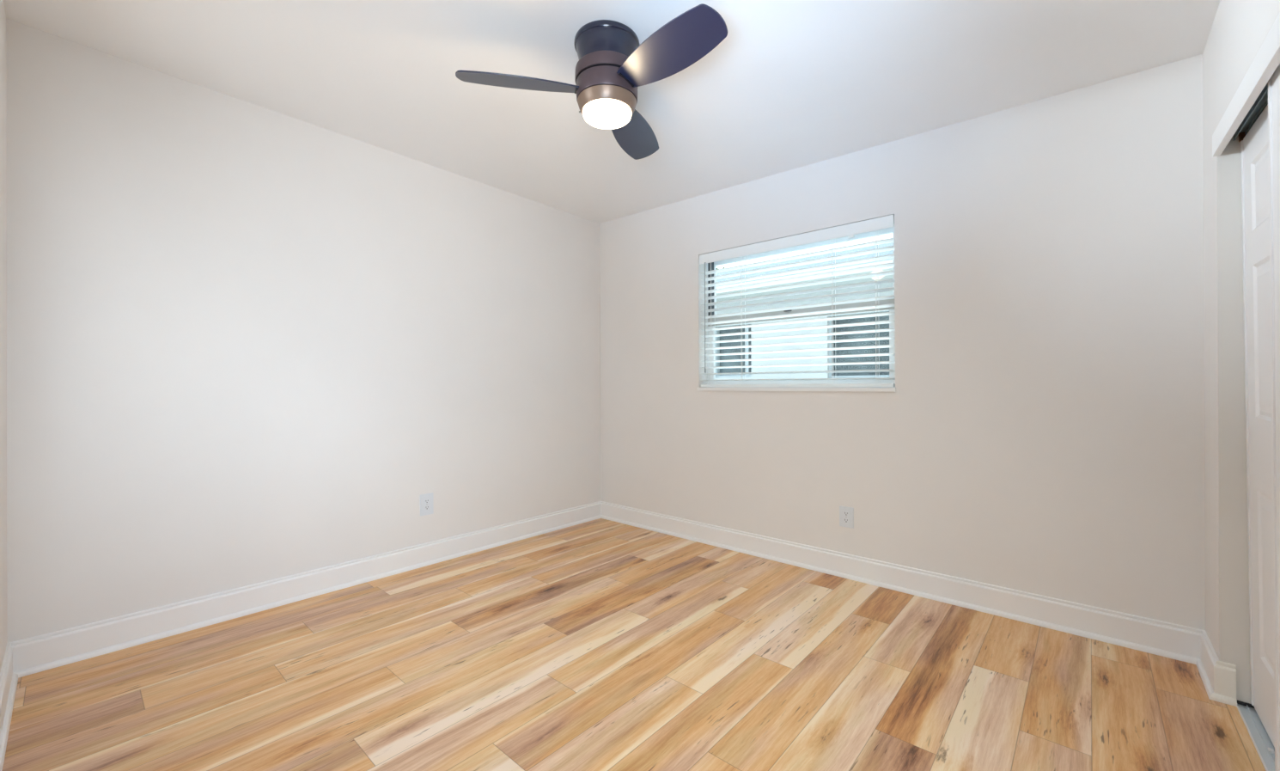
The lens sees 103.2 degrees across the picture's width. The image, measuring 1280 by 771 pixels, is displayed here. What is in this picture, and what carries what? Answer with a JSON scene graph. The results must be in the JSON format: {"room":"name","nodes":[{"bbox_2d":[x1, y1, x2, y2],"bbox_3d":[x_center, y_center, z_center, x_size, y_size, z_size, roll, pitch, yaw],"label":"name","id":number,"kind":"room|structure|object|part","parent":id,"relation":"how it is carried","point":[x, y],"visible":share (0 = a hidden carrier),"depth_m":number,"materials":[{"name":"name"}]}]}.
{"room":"empty bedroom","nodes":[
{"label":"empty bedroom","id":0,"kind":"room"},
{"bbox_2d":[0,0,7,671],"bbox_3d":[-1.158,-0.137,0.742,3.382,2.570,0.120,0,0,42],"label":"wall","id":1,"kind":"structure","parent":0,"point":[3,581],"depth_m":1.80,"materials":[{"name":"paint"}]},
{"bbox_2d":[0,642,18,770],"bbox_3d":[-1.604,1.034,1.237,2.050,0.132,0.027,0,0,42],"label":"baseboard","id":2,"kind":"structure","parent":1,"relation":"attached to","point":[9,679],"depth_m":1.69,"materials":[{"name":"white paint"}]},
{"bbox_2d":[6,18,600,642],"bbox_3d":[-1.381,-0.133,3.128,0.120,2.570,3.394,0,0,42],"label":"wall","id":3,"kind":"structure","parent":0,"point":[246,341],"depth_m":2.46,"materials":[{"name":"paint"}]},
{"bbox_2d":[9,500,600,677],"bbox_3d":[-1.343,1.035,3.056,0.027,0.132,3.094,0,0,42],"label":"baseboard","id":4,"kind":"structure","parent":3,"relation":"attached to","point":[42,652],"depth_m":2.46,"materials":[{"name":"white paint"}]},
{"bbox_2d":[420,492,433,516],"bbox_3d":[-1.308,0.733,3.110,0.009,0.130,0.084,0,0,42],"label":"wall outlet","id":5,"kind":"object","parent":3,"relation":"attached to","point":[426,500],"visible":1,"depth_m":3.11,"materials":[{"name":"white plastic"}]},
{"bbox_2d":[424,498,429,503],"bbox_3d":[-1.306,0.714,3.108,0.002,0.027,0.034,0,0,42],"label":"receptacle","id":6,"kind":"object","parent":5,"relation":"attached to","point":[426,500],"depth_m":3.11,"materials":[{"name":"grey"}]},
{"bbox_2d":[3,0,1220,223],"bbox_3d":[-0.215,-1.460,1.245,4.432,0.388,4.700,0,0,42],"label":"ceiling","id":7,"kind":"structure","parent":0,"point":[790,84],"depth_m":2.12,"materials":[{"name":"paint"}]},
{"bbox_2d":[455,3,727,159],"bbox_3d":[-0.041,-1.187,1.936,0.926,0.307,0.995,0,0,42],"label":"ceiling fan","id":8,"kind":"object","parent":7,"relation":"hanging from","point":[612,64],"visible":1,"depth_m":1.87,"materials":[{"name":"black metal"}]},
{"bbox_3d":[-0.457,-1.136,1.907,0.449,0.053,0.160,0,0,-11],"label":"blade","id":9,"kind":"part","parent":8,"relation":"part of","materials":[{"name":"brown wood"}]},
{"bbox_3d":[-0.030,-1.137,2.304,0.160,0.053,0.449,0,0,19],"label":"blade","id":10,"kind":"part","parent":8,"relation":"part of","materials":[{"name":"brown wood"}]},
{"bbox_3d":[0.101,-1.138,1.735,0.160,0.053,0.449,0,0,-41],"label":"blade","id":11,"kind":"part","parent":8,"relation":"part of","materials":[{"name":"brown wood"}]},
{"bbox_2d":[2,518,1265,770],"bbox_3d":[-0.242,1.096,1.226,4.163,0.001,4.430,0,0,42],"label":"floor","id":12,"kind":"structure","parent":0,"point":[600,643],"depth_m":1.87,"materials":[{"name":"brown wood"}]},
{"bbox_2d":[1236,700,1274,770],"bbox_3d":[1.546,1.084,1.126,0.076,0.013,1.562,0,0,42],"label":"floor track","id":13,"kind":"object","parent":12,"relation":"on","point":[1264,745],"visible":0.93,"depth_m":1.57,"materials":[{"name":"metal"}]},
{"bbox_2d":[599,54,1205,629],"bbox_3d":[1.040,-0.141,3.128,3.502,2.570,0.180,0,0,42],"label":"wall","id":14,"kind":"structure","parent":0,"point":[1041,431],"depth_m":2.45,"materials":[{"name":"paint"}]},
{"bbox_2d":[697,225,895,391],"bbox_3d":[0.939,-0.438,3.199,1.286,0.954,0.177,0,0,42],"label":"window","id":15,"kind":"structure","parent":14,"relation":"in","point":[712,265],"depth_m":3.19,"materials":[{"name":"white plastic"}]},
{"bbox_3d":[0.919,0.029,3.174,1.286,0.020,0.110,0,0,42],"label":"sill","id":16,"kind":"part","parent":15,"relation":"part of","materials":[{"name":"white paint"}]},
{"bbox_2d":[699,214,895,386],"bbox_3d":[0.904,-0.449,3.159,1.264,0.927,0.072,0,0,42],"label":"blind","id":17,"kind":"object","parent":15,"relation":"attached to","point":[886,222],"visible":0.88,"depth_m":3.09,"materials":[{"name":"white plastic"}]},
{"bbox_3d":[0.508,-0.431,3.522,0.008,0.875,0.055,0,0,42],"label":"ladder cord","id":18,"kind":"part","parent":17,"relation":"part of","materials":[{"name":"white fabric"}]},
{"bbox_3d":[0.688,-0.432,3.363,0.008,0.875,0.055,0,0,42],"label":"ladder cord","id":19,"kind":"part","parent":17,"relation":"part of","materials":[{"name":"white fabric"}]},
{"bbox_3d":[0.911,0.005,3.165,1.256,0.020,0.048,0,0,42],"label":"rail","id":20,"kind":"part","parent":17,"relation":"part of","materials":[{"name":"white plastic"}]},
{"bbox_3d":[1.136,-0.434,2.965,0.008,0.875,0.055,0,0,42],"label":"ladder cord","id":21,"kind":"part","parent":17,"relation":"part of","materials":[{"name":"white fabric"}]},
{"bbox_3d":[1.316,-0.434,2.806,0.008,0.875,0.055,0,0,42],"label":"ladder cord","id":22,"kind":"part","parent":17,"relation":"part of","materials":[{"name":"white fabric"}]},
{"bbox_3d":[0.962,-0.448,3.224,1.246,0.062,0.032,0,0,42],"label":"meeting rail","id":23,"kind":"part","parent":15,"relation":"part of","materials":[{"name":"metal"}]},
{"bbox_3d":[0.966,-0.214,3.228,1.246,0.447,0.022,0,0,42],"label":"sash","id":24,"kind":"part","parent":15,"relation":"part of","materials":[{"name":"white plastic"}]},
{"bbox_3d":[0.986,-0.653,3.252,1.246,0.464,0.022,0,0,42],"label":"sash","id":25,"kind":"part","parent":15,"relation":"part of","materials":[{"name":"white plastic"}]},
{"bbox_2d":[839,505,853,528],"bbox_3d":[1.174,0.752,2.884,0.080,0.117,0.009,0,0,42],"label":"wall outlet","id":26,"kind":"object","parent":14,"relation":"attached to","point":[846,514],"visible":1,"depth_m":2.88,"materials":[{"name":"white plastic"}]},
{"bbox_2d":[842,511,849,516],"bbox_3d":[1.172,0.733,2.882,0.034,0.027,0.002,0,0,42],"label":"receptacle","id":27,"kind":"object","parent":26,"relation":"attached to","point":[844,513],"depth_m":2.88,"materials":[{"name":"grey plastic"}]},
{"bbox_2d":[843,518,849,523],"bbox_3d":[1.172,0.772,2.882,0.034,0.027,0.002,0,0,42],"label":"receptacle","id":28,"kind":"object","parent":26,"relation":"attached to","point":[845,520],"depth_m":2.88,"materials":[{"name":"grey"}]},
{"bbox_2d":[600,500,1202,664],"bbox_3d":[0.930,1.028,3.090,3.382,0.132,0.027,0,0,42],"label":"baseboard","id":29,"kind":"structure","parent":14,"relation":"attached to","point":[1167,639],"depth_m":2.53,"materials":[{"name":"white paint"}]},
{"bbox_2d":[1202,0,1279,658],"bbox_3d":[1.184,-0.144,0.746,0.115,2.570,3.194,0,0,42],"label":"wall","id":30,"kind":"structure","parent":0,"point":[1240,28],"depth_m":1.81,"materials":[{"name":"paint"}]},
{"bbox_2d":[1195,629,1219,698],"bbox_3d":[2.089,1.023,1.867,0.027,0.132,0.317,0,0,42],"label":"baseboard","id":31,"kind":"structure","parent":30,"relation":"attached to","point":[1205,665],"depth_m":1.86,"materials":[{"name":"white paint"}]},
{"bbox_2d":[1209,660,1237,706],"bbox_3d":[2.006,1.024,1.747,0.063,0.132,0.027,0,0,42],"label":"baseboard","id":32,"kind":"structure","parent":30,"relation":"attached to","point":[1224,673],"depth_m":1.74,"materials":[{"name":"white paint"}]},
{"bbox_2d":[1217,134,1250,703],"bbox_3d":[2.051,0.115,1.723,0.115,1.950,0.002,0,0,42],"label":"trim","id":33,"kind":"structure","parent":30,"relation":"attached to","point":[1234,584],"depth_m":1.74,"materials":[{"name":"paint"}]},
{"bbox_2d":[1212,12,1279,157],"bbox_3d":[1.484,-0.802,1.176,0.020,0.134,1.570,0,0,42],"label":"trim","id":34,"kind":"structure","parent":30,"relation":"attached to","point":[1267,59],"depth_m":1.36,"materials":[{"name":"white paint"}]},
{"bbox_2d":[1232,82,1267,141],"bbox_3d":[1.529,-0.817,1.136,0.094,0.083,1.562,0,0,42],"label":"door track","id":35,"kind":"object","parent":30,"relation":"attached to","point":[1261,102],"visible":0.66,"depth_m":1.58,"materials":[{"name":"black metal"}]},
{"bbox_3d":[1.529,-0.827,1.136,0.094,0.064,1.562,0,0,42],"label":"track plate","id":36,"kind":"part","parent":35,"relation":"part of","materials":[{"name":"black metal"}]},
{"bbox_2d":[1240,103,1274,746],"bbox_3d":[1.752,0.125,1.350,0.057,1.906,0.950,0,0,42],"label":"door","id":37,"kind":"structure","parent":35,"relation":"hanging from","point":[1254,156],"depth_m":1.61,"materials":[{"name":"white paint"}]},
{"bbox_2d":[1267,63,1279,770],"bbox_3d":[1.322,0.133,0.933,0.039,1.887,1.006,0,0,42],"label":"door","id":38,"kind":"structure","parent":35,"relation":"hanging from","point":[1274,82],"depth_m":1.29,"materials":[{"name":"white paint"}]},
{"label":"outside","id":39,"kind":"structure","parent":0,"visible":0},
{"bbox_3d":[5.044,1.490,10.273,28.000,0.100,15.820,0,0,42],"label":"ground","id":40,"kind":"structure","parent":39,"visible":0},
{"bbox_2d":[715,242,893,379],"bbox_3d":[3.460,-0.375,8.120,12.500,3.635,5.940,0,0,42],"label":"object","id":41,"kind":"structure","parent":40,"relation":"on","point":[879,366],"depth_m":6.13,"materials":[{"name":"paint"}]},
{"bbox_3d":[1.327,-0.467,6.944,0.590,0.730,0.010,0,0,42],"label":"pane","id":42,"kind":"part","parent":41,"relation":"part of","materials":[{"name":"clear glass"}]},
{"bbox_3d":[2.604,-0.458,5.811,0.815,0.760,0.010,0,0,42],"label":"pane","id":43,"kind":"part","parent":41,"relation":"part of","materials":[{"name":"clear glass"}]}
]}

